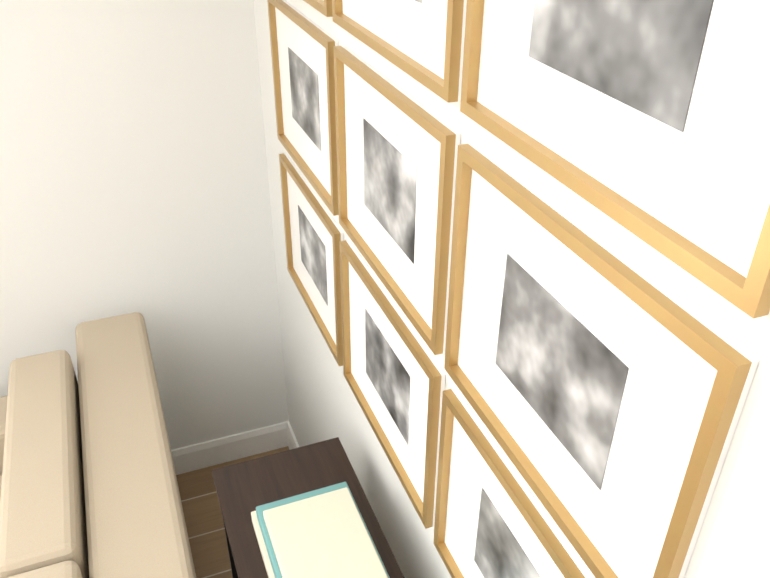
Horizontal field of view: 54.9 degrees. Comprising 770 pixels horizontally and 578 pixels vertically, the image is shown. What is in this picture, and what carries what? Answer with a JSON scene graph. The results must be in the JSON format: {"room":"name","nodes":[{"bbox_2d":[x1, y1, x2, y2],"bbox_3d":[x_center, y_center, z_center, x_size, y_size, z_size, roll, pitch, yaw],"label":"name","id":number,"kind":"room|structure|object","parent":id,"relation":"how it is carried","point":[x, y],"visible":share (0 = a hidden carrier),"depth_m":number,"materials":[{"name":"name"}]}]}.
{"room":"living room","nodes":[
{"label":"living room","id":0,"kind":"room"},
{"bbox_2d":[0,0,288,449],"bbox_3d":[-2.717,-0.267,1.712,7.840,3.260,0.120,-11,34,-18],"label":"wall","id":1,"kind":"structure","parent":0,"point":[133,170],"depth_m":2.47,"materials":[{"name":"paint"}]},
{"bbox_2d":[171,421,288,474],"bbox_3d":[-3.331,1.217,2.287,6.250,0.130,0.016,-11,34,-18],"label":"baseboard","id":2,"kind":"structure","parent":1,"relation":"attached to","point":[193,457],"depth_m":3.16,"materials":[{"name":"paint"}]},
{"bbox_2d":[176,446,288,577],"bbox_3d":[-1.273,3.099,-0.456,8.100,0.100,8.100,-11,34,-18],"label":"floor","id":3,"kind":"structure","parent":0,"point":[203,516],"depth_m":2.92,"materials":[{"name":"brown wood"}]},
{"bbox_2d":[0,312,195,577],"bbox_3d":[-0.869,1.026,1.821,0.870,0.980,2.030,-11,34,-18],"label":"sofa","id":4,"kind":"object","parent":3,"relation":"on","point":[89,487],"visible":1,"depth_m":1.88,"materials":[{"name":"fabric"}]},
{"bbox_2d":[212,437,404,577],"bbox_3d":[-0.095,1.092,1.772,0.340,0.930,1.070,-11,34,-18],"label":"console table","id":5,"kind":"object","parent":3,"relation":"on","point":[245,489],"visible":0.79,"depth_m":1.85,"materials":[{"name":"brown wood"}]},
{"bbox_2d":[251,482,389,577],"bbox_3d":[-0.070,0.673,1.474,0.240,0.095,0.740,-11,34,-18],"label":"books","id":6,"kind":"object","parent":5,"relation":"on","point":[322,533],"visible":1,"depth_m":1.61,"materials":[{"name":"white paper"}]},
{"bbox_2d":[253,0,769,577],"bbox_3d":[0.426,0.375,0.731,0.120,3.260,4.330,-11,34,-18],"label":"wall","id":7,"kind":"structure","parent":0,"point":[733,538],"depth_m":1.20,"materials":[{"name":"paint"}]},
{"bbox_2d":[284,422,298,449],"bbox_3d":[0.106,1.368,2.087,0.016,0.130,2.895,-11,34,-18],"label":"baseboard","id":8,"kind":"structure","parent":7,"relation":"attached to","point":[291,441],"depth_m":3.18,"materials":[{"name":"paint"}]},
{"bbox_2d":[267,0,338,215],"bbox_3d":[-0.210,-0.490,1.897,0.024,0.410,0.550,-11,34,-18],"label":"picture frame","id":9,"kind":"object","parent":7,"relation":"attached to","point":[302,50],"visible":0.92,"depth_m":1.87,"materials":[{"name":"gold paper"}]},
{"bbox_2d":[279,153,343,365],"bbox_3d":[-0.213,-0.101,2.142,0.024,0.410,0.550,-11,34,-18],"label":"picture frame","id":10,"kind":"object","parent":7,"relation":"attached to","point":[314,234],"visible":0.92,"depth_m":2.12,"materials":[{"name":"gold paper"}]},
{"bbox_2d":[303,0,332,16],"bbox_3d":[-0.207,-0.878,1.651,0.024,0.410,0.550,-11,34,-18],"label":"picture frame","id":11,"kind":"object","parent":7,"relation":"attached to","point":[323,7],"visible":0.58,"depth_m":1.56,"materials":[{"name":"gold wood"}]},
{"bbox_2d":[339,240,445,528],"bbox_3d":[-0.001,0.194,1.677,0.024,0.410,0.550,-11,34,-18],"label":"picture frame","id":12,"kind":"object","parent":7,"relation":"attached to","point":[394,374],"visible":0.96,"depth_m":1.64,"materials":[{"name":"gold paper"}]},
{"bbox_2d":[333,45,460,354],"bbox_3d":[0.002,-0.195,1.432,0.024,0.410,0.550,-11,34,-18],"label":"picture frame","id":13,"kind":"object","parent":7,"relation":"attached to","point":[397,149],"visible":0.98,"depth_m":1.38,"materials":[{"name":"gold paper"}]},
{"bbox_2d":[332,0,466,102],"bbox_3d":[0.005,-0.584,1.186,0.024,0.410,0.550,-11,34,-18],"label":"picture frame","id":14,"kind":"object","parent":7,"relation":"attached to","point":[421,42],"visible":0.9,"depth_m":1.17,"materials":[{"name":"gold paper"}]},
{"bbox_2d":[433,388,590,577],"bbox_3d":[0.212,0.489,1.213,0.024,0.410,0.550,-11,34,-18],"label":"picture frame","id":15,"kind":"object","parent":7,"relation":"attached to","point":[492,519],"visible":1,"depth_m":1.26,"materials":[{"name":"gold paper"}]},
{"bbox_2d":[444,143,758,577],"bbox_3d":[0.214,0.100,0.967,0.024,0.410,0.550,-11,34,-18],"label":"picture frame","id":16,"kind":"object","parent":7,"relation":"attached to","point":[602,386],"visible":0.98,"depth_m":0.90,"materials":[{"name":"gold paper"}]},
{"bbox_2d":[460,0,769,318],"bbox_3d":[0.217,-0.289,0.722,0.024,0.410,0.550,-11,34,-18],"label":"picture frame","id":17,"kind":"object","parent":7,"relation":"attached to","point":[647,121],"visible":1,"depth_m":0.70,"materials":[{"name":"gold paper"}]}
]}

